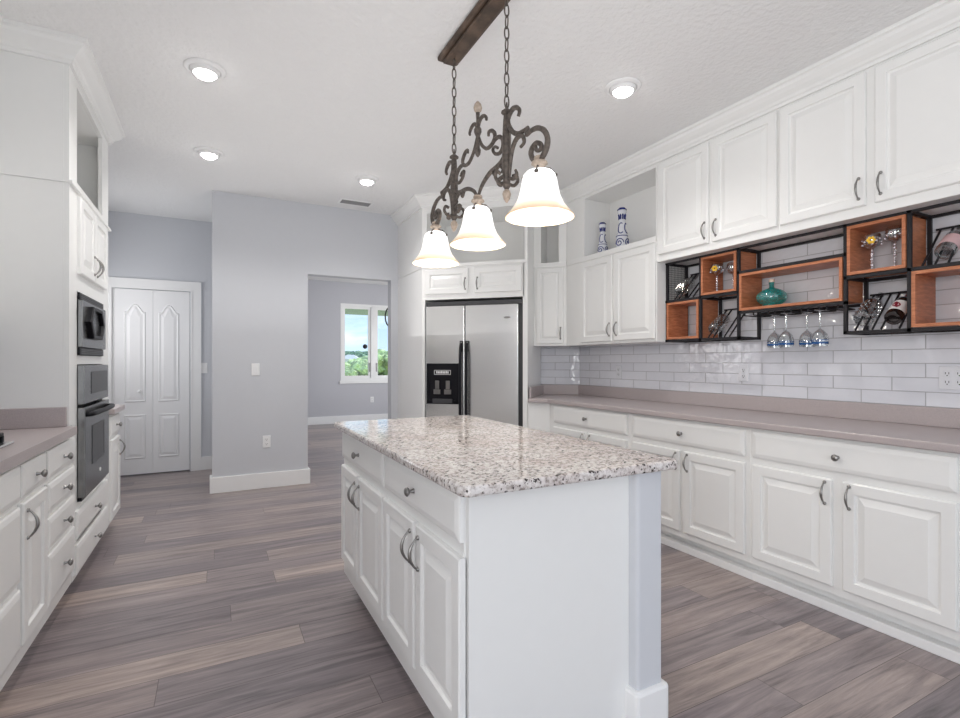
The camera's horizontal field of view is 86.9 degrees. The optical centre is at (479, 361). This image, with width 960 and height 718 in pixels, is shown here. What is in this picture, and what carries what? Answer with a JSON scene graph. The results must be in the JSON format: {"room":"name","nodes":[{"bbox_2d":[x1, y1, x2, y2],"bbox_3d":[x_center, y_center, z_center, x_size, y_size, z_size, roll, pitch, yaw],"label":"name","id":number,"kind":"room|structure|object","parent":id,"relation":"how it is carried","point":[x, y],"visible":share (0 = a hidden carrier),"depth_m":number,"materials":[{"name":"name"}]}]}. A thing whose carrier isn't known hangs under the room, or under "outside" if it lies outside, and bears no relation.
{"room":"kitchen","nodes":[
{"label":"kitchen","id":0,"kind":"room"},
{"bbox_2d":[122,288,184,291],"bbox_3d":[-3.808,-0.190,6.077,1.480,2.860,0.100,0,0,-28],"label":"wall","id":1,"kind":"structure","parent":0,"point":[122,288],"depth_m":5.99,"materials":[{"name":"paint"}]},
{"bbox_2d":[108,211,211,470],"bbox_3d":[-3.596,-0.190,5.692,1.700,2.860,0.120,0,0,-28],"label":"wall","id":2,"kind":"structure","parent":0,"point":[140,246],"depth_m":5.71,"materials":[{"name":"paint"}]},
{"bbox_2d":[108,277,200,475],"bbox_3d":[-3.623,0.165,5.615,0.940,2.150,0.090,0,0,-28],"label":"door","id":3,"kind":"structure","parent":2,"relation":"in","point":[149,330],"depth_m":5.62,"materials":[{"name":"paint"}]},
{"bbox_2d":[201,363,206,372],"bbox_3d":[-3.180,0.069,5.836,0.074,0.118,0.008,0,0,-28],"label":"light switch","id":4,"kind":"object","parent":2,"relation":"attached to","point":[203,365],"visible":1,"depth_m":5.83,"materials":[{"name":"white plastic"}]},
{"bbox_2d":[201,456,211,469],"bbox_3d":[-3.067,1.165,5.890,0.340,0.150,0.018,0,0,-28],"label":"baseboard","id":5,"kind":"structure","parent":2,"relation":"attached to","point":[206,462],"depth_m":5.84,"materials":[{"name":"paint"}]},
{"bbox_2d":[212,190,397,477],"bbox_3d":[-1.082,-0.190,5.606,3.324,2.860,0.120,0,0,-28],"label":"wall","id":6,"kind":"structure","parent":0,"point":[265,251],"depth_m":5.03,"materials":[{"name":"paint"}]},
{"bbox_2d":[251,363,259,375],"bbox_3d":[-2.193,0.073,4.953,0.074,0.118,0.008,0,0,-28],"label":"light switch","id":7,"kind":"object","parent":6,"relation":"attached to","point":[255,367],"visible":1,"depth_m":4.95,"materials":[{"name":"white plastic"}]},
{"bbox_2d":[210,467,309,493],"bbox_3d":[-2.172,1.165,5.037,0.907,0.150,0.160,0,0,-28],"label":"baseboard","id":8,"kind":"structure","parent":6,"relation":"attached to","point":[224,484],"depth_m":4.95,"materials":[{"name":"paint"}]},
{"bbox_2d":[262,435,270,447],"bbox_3d":[-2.105,0.784,4.999,0.074,0.118,0.008,0,0,-28],"label":"wall outlet","id":9,"kind":"object","parent":6,"relation":"attached to","point":[266,440],"visible":1,"depth_m":5.00,"materials":[{"name":"white plastic"}]},
{"bbox_2d":[308,280,387,416],"bbox_3d":[-2.718,-0.190,10.382,4.200,2.860,0.120,0,0,-28],"label":"wall","id":10,"kind":"structure","parent":0,"point":[327,397],"depth_m":10.19,"materials":[{"name":"paint"}]},
{"bbox_2d":[308,414,387,424],"bbox_3d":[-2.633,1.165,10.348,4.080,0.150,0.020,0,0,-28],"label":"baseboard","id":11,"kind":"structure","parent":10,"relation":"attached to","point":[330,419],"depth_m":10.26,"materials":[{"name":"paint"}]},
{"bbox_2d":[339,303,387,383],"bbox_3d":[-2.244,-0.375,10.607,1.390,1.630,0.120,0,0,-28],"label":"window","id":12,"kind":"structure","parent":10,"relation":"in","point":[372,377],"depth_m":10.54,"materials":[{"name":"paint"}]},
{"bbox_2d":[345,309,387,315],"bbox_3d":[-3.257,-1.290,11.629,11.000,0.140,2.570,0,0,-28],"label":"eave","id":13,"kind":"object","parent":10,"relation":"attached to","point":[347,311],"depth_m":12.49,"materials":[{"name":"paint"}]},
{"bbox_2d":[0,0,940,284],"bbox_3d":[-0.735,-1.680,3.565,8.400,0.120,14.200,0,0,-28],"label":"ceiling","id":14,"kind":"structure","parent":0,"point":[313,97],"depth_m":2.90,"materials":[{"name":"white paint"}]},
{"bbox_2d":[183,58,225,80],"bbox_3d":[-1.520,-1.594,2.803,0.210,0.052,0.210,0,0,-28],"label":"recessed light","id":15,"kind":"object","parent":14,"relation":"in","point":[204,69],"visible":1,"depth_m":2.76,"materials":[{"name":"paint"}]},
{"bbox_2d":[193,146,223,159],"bbox_3d":[-2.091,-1.594,3.911,0.210,0.052,0.210,0,0,-28],"label":"recessed light","id":16,"kind":"object","parent":14,"relation":"in","point":[209,153],"visible":1,"depth_m":3.87,"materials":[{"name":"paint"}]},
{"bbox_2d":[337,198,373,207],"bbox_3d":[-1.264,-1.616,5.149,0.340,0.008,0.170,0,0,-28],"label":"ceiling vent","id":17,"kind":"object","parent":14,"relation":"in","point":[341,200],"visible":1,"depth_m":5.13,"materials":[{"name":"metal"}]},
{"bbox_2d":[355,175,378,185],"bbox_3d":[-1.000,-1.594,4.488,0.210,0.052,0.210,0,0,-28],"label":"recessed light","id":18,"kind":"object","parent":14,"relation":"in","point":[367,180],"visible":1,"depth_m":4.44,"materials":[{"name":"paint"}]},
{"bbox_2d":[412,0,573,267],"bbox_3d":[-0.010,-1.086,2.395,0.262,1.066,1.290,0,0,-28],"label":"chandelier","id":19,"kind":"object","parent":14,"relation":"hanging from","point":[539,202],"visible":1,"depth_m":2.31,"materials":[{"name":"brown metal"}]},
{"bbox_2d":[605,77,641,97],"bbox_3d":[0.842,-1.594,2.987,0.210,0.052,0.210,0,0,-28],"label":"recessed light","id":20,"kind":"object","parent":14,"relation":"in","point":[623,87],"visible":1,"depth_m":2.94,"materials":[{"name":"paint"}]},
{"bbox_2d":[0,424,959,717],"bbox_3d":[-0.735,1.300,3.565,8.400,0.120,14.200,0,0,-28],"label":"floor","id":21,"kind":"structure","parent":0,"point":[191,602],"depth_m":2.31,"materials":[{"name":"wood"}]},
{"bbox_2d":[0,466,19,690],"bbox_3d":[-1.754,0.804,1.348,0.655,0.872,0.934,0,0,-28],"label":"base cabinet","id":22,"kind":"object","parent":21,"relation":"on","point":[9,479],"visible":0.91,"depth_m":1.78,"materials":[{"name":"paint"}]},
{"bbox_2d":[0,407,76,473],"bbox_3d":[-1.870,0.296,1.527,0.656,0.140,2.039,0,0,-28],"label":"countertop","id":23,"kind":"structure","parent":22,"relation":"on","point":[33,431],"depth_m":2.41,"materials":[{"name":"stone"}]},
{"bbox_2d":[0,433,13,448],"bbox_3d":[-1.868,0.301,1.512,0.490,0.048,0.910,0,0,-28],"label":"cooktop","id":24,"kind":"object","parent":23,"relation":"in","point":[2,443],"visible":1,"depth_m":1.98,"materials":[{"name":"silver metal"}]},
{"bbox_2d":[16,452,47,666],"bbox_3d":[-2.046,0.804,1.910,0.657,0.872,0.332,0,0,-28],"label":"base cabinet","id":25,"kind":"object","parent":21,"relation":"on","point":[32,504],"visible":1,"depth_m":2.00,"materials":[{"name":"paint"}]},
{"bbox_2d":[0,50,110,581],"bbox_3d":[-2.578,-0.135,2.907,0.680,2.750,1.084,0,0,-28],"label":"oven tower","id":26,"kind":"object","parent":21,"relation":"on","point":[54,228],"visible":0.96,"depth_m":2.53,"materials":[{"name":"paint"}]},
{"bbox_2d":[0,13,125,145],"bbox_3d":[-2.367,-1.562,2.536,0.712,0.114,2.088,0,0,-28],"label":"trim","id":27,"kind":"structure","parent":26,"relation":"attached to","point":[75,51],"depth_m":2.54,"materials":[{"name":"paint"}]},
{"bbox_2d":[77,292,105,355],"bbox_3d":[-2.464,-0.206,2.922,0.450,0.337,0.647,0,0,-28],"label":"microwave","id":28,"kind":"object","parent":26,"relation":"in","point":[91,316],"visible":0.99,"depth_m":2.85,"materials":[{"name":"black plastic"}]},
{"bbox_2d":[77,364,114,501],"bbox_3d":[-2.470,0.383,2.939,0.515,0.735,0.686,0,0,-28],"label":"wall oven","id":29,"kind":"object","parent":26,"relation":"in","point":[92,379],"visible":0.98,"depth_m":2.88,"materials":[{"name":"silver metal"}]},
{"bbox_2d":[43,437,74,624],"bbox_3d":[-2.238,0.804,2.275,0.655,0.872,0.494,0,0,-28],"label":"base cabinet","id":30,"kind":"object","parent":21,"relation":"on","point":[60,479],"visible":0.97,"depth_m":2.36,"materials":[{"name":"paint"}]},
{"bbox_2d":[108,413,125,525],"bbox_3d":[-2.910,0.804,3.563,0.657,0.872,0.408,0,0,-28],"label":"base cabinet","id":31,"kind":"object","parent":21,"relation":"on","point":[114,420],"visible":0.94,"depth_m":3.63,"materials":[{"name":"paint"}]},
{"bbox_2d":[109,404,124,414],"bbox_3d":[-2.936,0.346,3.570,0.660,0.040,0.443,0,0,-28],"label":"countertop","id":32,"kind":"structure","parent":31,"relation":"on","point":[119,407],"depth_m":3.63,"materials":[{"name":"stone"}]},
{"bbox_2d":[398,199,540,427],"bbox_3d":[-0.225,-0.160,5.178,1.575,2.800,0.712,0,0,17],"label":"refrigerator surround","id":33,"kind":"object","parent":21,"relation":"on","point":[506,272],"visible":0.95,"depth_m":5.01,"materials":[{"name":"paint"}]},
{"bbox_2d":[426,299,522,426],"bbox_3d":[0.012,0.319,5.086,0.968,1.802,0.716,0,0,17],"label":"refrigerator","id":34,"kind":"object","parent":21,"relation":"on","point":[474,349],"visible":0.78,"depth_m":4.79,"materials":[{"name":"silver metal"}]},
{"bbox_2d":[341,432,667,717],"bbox_3d":[-0.076,0.800,2.215,0.787,0.880,1.573,0,0,-28],"label":"kitchen island","id":35,"kind":"object","parent":21,"relation":"on","point":[545,602],"visible":0.96,"depth_m":1.60,"materials":[{"name":"paint"}]},
{"bbox_2d":[334,415,677,497],"bbox_3d":[-0.062,0.342,2.230,0.814,0.032,1.630,0,0,-28],"label":"island countertop","id":36,"kind":"structure","parent":35,"relation":"on","point":[468,456],"depth_m":1.81,"materials":[{"name":"beige stone"}]},
{"bbox_2d":[528,403,630,448],"bbox_3d":[1.027,0.806,4.333,0.741,0.868,1.199,0,0,-28],"label":"base cabinet","id":37,"kind":"object","parent":21,"relation":"on","point":[613,428],"visible":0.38,"depth_m":4.14,"materials":[{"name":"paint"}]},
{"bbox_2d":[631,413,758,579],"bbox_3d":[1.558,0.806,3.409,0.657,0.868,0.931,0,0,-28],"label":"base cabinet","id":38,"kind":"object","parent":21,"relation":"on","point":[706,500],"visible":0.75,"depth_m":3.13,"materials":[{"name":"paint"}]},
{"bbox_2d":[751,428,959,663],"bbox_3d":[1.989,0.806,2.582,0.657,0.868,0.934,0,0,-28],"label":"base cabinet","id":39,"kind":"object","parent":21,"relation":"on","point":[866,534],"visible":1,"depth_m":2.36,"materials":[{"name":"paint"}]},
{"bbox_3d":[2.421,0.806,1.756,0.657,0.868,0.930,0,0,-28],"label":"base cabinet","id":40,"kind":"object","parent":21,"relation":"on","visible":0},
{"bbox_2d":[528,384,959,453],"bbox_3d":[1.571,0.301,3.269,0.767,0.137,4.438,0,0,-28],"label":"countertop","id":41,"kind":"structure","parent":40,"relation":"on","point":[918,427],"depth_m":3.04,"materials":[{"name":"stone"}]},
{"bbox_2d":[579,346,958,408],"bbox_3d":[2.531,-0.190,2.412,0.120,2.860,9.130,0,0,-28],"label":"wall","id":42,"kind":"structure","parent":0,"point":[579,346],"depth_m":3.20,"materials":[{"name":"tile"}]},
{"bbox_2d":[534,204,570,346],"bbox_3d":[0.719,-0.835,5.024,0.318,1.360,0.417,0,0,17],"label":"upper cabinet","id":43,"kind":"object","parent":42,"relation":"attached to","point":[550,242],"visible":0.84,"depth_m":4.87,"materials":[{"name":"paint"}]},
{"bbox_2d":[541,347,579,384],"bbox_3d":[0.828,0.037,5.234,0.400,0.390,0.009,0,0,17],"label":"backsplash","id":44,"kind":"structure","parent":42,"relation":"attached to","point":[559,365],"depth_m":5.23,"materials":[{"name":"tile"}]},
{"bbox_2d":[616,366,621,377],"bbox_3d":[1.273,0.092,4.657,0.008,0.118,0.074,0,0,-28],"label":"wall outlet","id":45,"kind":"object","parent":42,"relation":"attached to","point":[618,368],"visible":1,"depth_m":4.65,"materials":[{"name":"white plastic"}]},
{"bbox_2d":[567,164,683,345],"bbox_3d":[1.200,-0.835,4.400,0.377,1.360,1.113,0,0,-28],"label":"upper cabinet","id":46,"kind":"object","parent":42,"relation":"attached to","point":[616,295],"visible":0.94,"depth_m":4.33,"materials":[{"name":"paint"}]},
{"bbox_2d":[597,222,607,251],"bbox_3d":[1.105,-1.106,4.576,0.093,0.302,0.094,0,0,-28],"label":"ceramic bottle","id":47,"kind":"object","parent":46,"relation":"in","point":[602,246],"visible":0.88,"depth_m":4.55,"materials":[{"name":"ceramic"}]},
{"bbox_2d":[615,207,628,246],"bbox_3d":[1.220,-1.139,4.357,0.114,0.368,0.114,0,0,-28],"label":"ceramic bottle","id":48,"kind":"object","parent":46,"relation":"in","point":[622,239],"visible":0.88,"depth_m":4.33,"materials":[{"name":"ceramic"}]},
{"bbox_2d":[390,0,959,225],"bbox_3d":[1.121,-1.562,3.715,1.043,0.114,5.601,0,0,-42],"label":"trim","id":49,"kind":"structure","parent":42,"relation":"attached to","point":[942,17],"depth_m":3.02,"materials":[{"name":"paint"}]},
{"bbox_2d":[657,108,808,264],"bbox_3d":[1.677,-1.135,3.487,0.377,0.760,0.943,0,0,-28],"label":"upper cabinet","id":50,"kind":"object","parent":42,"relation":"attached to","point":[721,193],"visible":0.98,"depth_m":3.33,"materials":[{"name":"paint"}]},
{"bbox_2d":[665,199,959,342],"bbox_3d":[1.947,-0.455,3.120,0.233,0.607,1.854,0,0,-28],"label":"wine rack","id":51,"kind":"object","parent":50,"relation":"attached to","point":[854,263],"visible":0.99,"depth_m":2.85,"materials":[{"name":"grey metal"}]},
{"bbox_2d":[675,274,698,296],"bbox_3d":[1.582,-0.588,3.859,0.229,0.192,0.090,0,0,-28],"label":"wine bottle","id":52,"kind":"object","parent":51,"relation":"in","point":[697,276],"visible":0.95,"depth_m":3.85,"materials":[{"name":"clear glass"}]},
{"bbox_2d":[710,263,724,290],"bbox_3d":[1.666,-0.592,3.570,0.106,0.203,0.093,0,0,-28],"label":"goblet","id":53,"kind":"object","parent":51,"relation":"in","point":[712,269],"visible":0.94,"depth_m":3.57,"materials":[{"name":"clear glass"}]},
{"bbox_2d":[708,310,733,333],"bbox_3d":[1.718,-0.288,3.598,0.229,0.192,0.090,0,0,-28],"label":"wine bottle","id":54,"kind":"object","parent":51,"relation":"in","point":[729,310],"visible":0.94,"depth_m":3.59,"materials":[{"name":"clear glass"}]},
{"bbox_2d":[725,263,733,287],"bbox_3d":[1.769,-0.592,3.545,0.096,0.203,0.093,0,0,-28],"label":"goblet","id":55,"kind":"object","parent":51,"relation":"in","point":[727,269],"visible":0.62,"depth_m":3.54,"materials":[{"name":"clear glass"}]},
{"bbox_2d":[756,279,787,305],"bbox_3d":[1.874,-0.444,3.258,0.176,0.180,0.176,0,0,-28],"label":"bottle","id":56,"kind":"object","parent":51,"relation":"in","point":[772,295],"visible":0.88,"depth_m":3.20,"materials":[{"name":"teal glass"}]},
{"bbox_2d":[767,315,781,347],"bbox_3d":[1.915,-0.199,3.297,0.086,0.212,0.086,0,0,-28],"label":"glass","id":57,"kind":"object","parent":51,"relation":"hanging from","point":[775,343],"visible":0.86,"depth_m":3.28,"materials":[{"name":"clear glass"}]},
{"bbox_2d":[778,313,793,346],"bbox_3d":[1.893,-0.199,3.136,0.086,0.212,0.086,0,0,-28],"label":"glass","id":58,"kind":"object","parent":51,"relation":"hanging from","point":[789,343],"visible":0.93,"depth_m":3.12,"materials":[{"name":"clear glass"}]},
{"bbox_2d":[799,312,814,346],"bbox_3d":[2.010,-0.199,3.116,0.086,0.212,0.086,0,0,-28],"label":"glass","id":59,"kind":"object","parent":51,"relation":"hanging from","point":[804,342],"visible":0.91,"depth_m":3.10,"materials":[{"name":"clear glass"}]},
{"bbox_2d":[811,309,828,345],"bbox_3d":[1.985,-0.199,2.960,0.086,0.212,0.086,0,0,-28],"label":"glass","id":60,"kind":"object","parent":51,"relation":"hanging from","point":[819,341],"visible":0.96,"depth_m":2.93,"materials":[{"name":"clear glass"}]},
{"bbox_2d":[853,292,882,325],"bbox_3d":[2.147,-0.290,2.782,0.232,0.197,0.102,0,0,-28],"label":"wine bottle","id":61,"kind":"object","parent":51,"relation":"in","point":[855,317],"visible":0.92,"depth_m":2.76,"materials":[{"name":"clear glass"}]},
{"bbox_2d":[861,233,882,268],"bbox_3d":[2.106,-0.590,2.728,0.106,0.198,0.093,0,0,-28],"label":"goblet","id":62,"kind":"object","parent":51,"relation":"in","point":[873,238],"visible":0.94,"depth_m":2.72,"materials":[{"name":"clear glass"}]},
{"bbox_2d":[866,236,875,243],"bbox_3d":[2.078,-0.648,2.694,0.042,0.040,0.017,0,0,42],"label":"flower","id":63,"kind":"object","parent":62,"relation":"on","point":[873,238],"depth_m":2.69,"materials":[{"name":"yellow plant"}]},
{"bbox_2d":[884,225,901,265],"bbox_3d":[2.176,-0.600,2.659,0.096,0.218,0.093,0,0,-28],"label":"goblet","id":64,"kind":"object","parent":51,"relation":"in","point":[899,233],"visible":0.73,"depth_m":2.66,"materials":[{"name":"clear glass"}]},
{"bbox_2d":[884,293,906,324],"bbox_3d":[2.210,-0.289,2.656,0.229,0.191,0.083,0,0,-26],"label":"wine bottle","id":65,"kind":"object","parent":51,"relation":"in","point":[895,314],"visible":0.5,"depth_m":2.62,"materials":[{"name":"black glass"}]},
{"bbox_2d":[892,301,900,306],"bbox_3d":[2.160,-0.299,2.631,0.056,0.005,0.041,-40,17,-22],"label":"print","id":66,"kind":"object","parent":65,"relation":"attached to","point":[896,303],"depth_m":2.63},
{"bbox_2d":[934,227,959,259],"bbox_3d":[2.307,-0.589,2.471,0.229,0.191,0.083,0,0,-26],"label":"wine bottle","id":67,"kind":"object","parent":51,"relation":"in","point":[953,236],"visible":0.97,"depth_m":2.46,"materials":[{"name":"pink glass"}]},
{"bbox_2d":[739,365,748,381],"bbox_3d":[1.849,0.077,3.556,0.008,0.118,0.074,0,0,-28],"label":"wall outlet","id":68,"kind":"object","parent":42,"relation":"attached to","point":[743,369],"visible":1,"depth_m":3.55,"materials":[{"name":"white plastic"}]},
{"bbox_2d":[580,213,959,408],"bbox_3d":[1.978,-0.263,3.330,0.009,0.990,4.130,0,0,-28],"label":"backsplash","id":69,"kind":"structure","parent":42,"relation":"attached to","point":[897,369],"depth_m":3.15,"materials":[{"name":"tile"}]},
{"bbox_2d":[780,28,959,239],"bbox_3d":[2.117,-1.135,2.645,0.377,0.760,0.957,0,0,-28],"label":"upper cabinet","id":70,"kind":"object","parent":42,"relation":"attached to","point":[883,139],"visible":0.99,"depth_m":2.58,"materials":[{"name":"paint"}]},
{"bbox_2d":[939,366,959,389],"bbox_3d":[2.377,0.080,2.545,0.008,0.118,0.118,0,0,-28],"label":"wall outlet","id":71,"kind":"object","parent":42,"relation":"attached to","point":[949,376],"visible":1,"depth_m":2.56,"materials":[{"name":"white plastic"}]},
{"bbox_2d":[943,370,950,376],"bbox_3d":[2.364,0.058,2.565,0.002,0.032,0.030,0,0,-28],"label":"socket","id":72,"kind":"object","parent":71,"relation":"attached to","point":[946,373],"depth_m":2.57,"materials":[{"name":"white plastic"}]},
{"bbox_2d":[943,379,950,385],"bbox_3d":[2.364,0.102,2.565,0.002,0.032,0.030,0,0,-28],"label":"socket","id":73,"kind":"object","parent":71,"relation":"attached to","point":[946,382],"depth_m":2.57,"materials":[{"name":"white plastic"}]},
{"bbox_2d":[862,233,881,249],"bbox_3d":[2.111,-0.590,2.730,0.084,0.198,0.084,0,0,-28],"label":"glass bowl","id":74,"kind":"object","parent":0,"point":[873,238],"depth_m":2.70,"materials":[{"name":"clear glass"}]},
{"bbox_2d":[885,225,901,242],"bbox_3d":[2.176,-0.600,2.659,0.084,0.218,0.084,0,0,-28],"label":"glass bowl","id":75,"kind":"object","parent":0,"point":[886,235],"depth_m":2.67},
{"label":"outside","id":76,"kind":"structure","parent":0,"visible":0},
{"bbox_3d":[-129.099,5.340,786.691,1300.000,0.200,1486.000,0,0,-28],"label":"ground","id":77,"kind":"structure","parent":76,"visible":0},
{"bbox_2d":[345,355,358,361],"bbox_3d":[-84.290,0.245,330.000,12.760,9.990,9.860,0,0,0],"label":"house","id":78,"kind":"structure","parent":77,"relation":"on","point":[347,357],"depth_m":326.93,"materials":[{"name":"paint"}]},
{"bbox_2d":[345,351,367,356],"bbox_3d":[-83.551,-0.491,431.739,104.103,18.542,79.363,0,0,-28],"label":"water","id":79,"kind":"structure","parent":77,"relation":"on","point":[356,353],"depth_m":402.82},
{"bbox_2d":[345,349,387,375],"bbox_3d":[-39.469,0.744,182.718,37.671,11.465,47.468,0,0,-28],"label":"foliage","id":80,"kind":"object","parent":77,"relation":"on","point":[359,366],"visible":0.48,"depth_m":165.16,"materials":[{"name":"green plant"}]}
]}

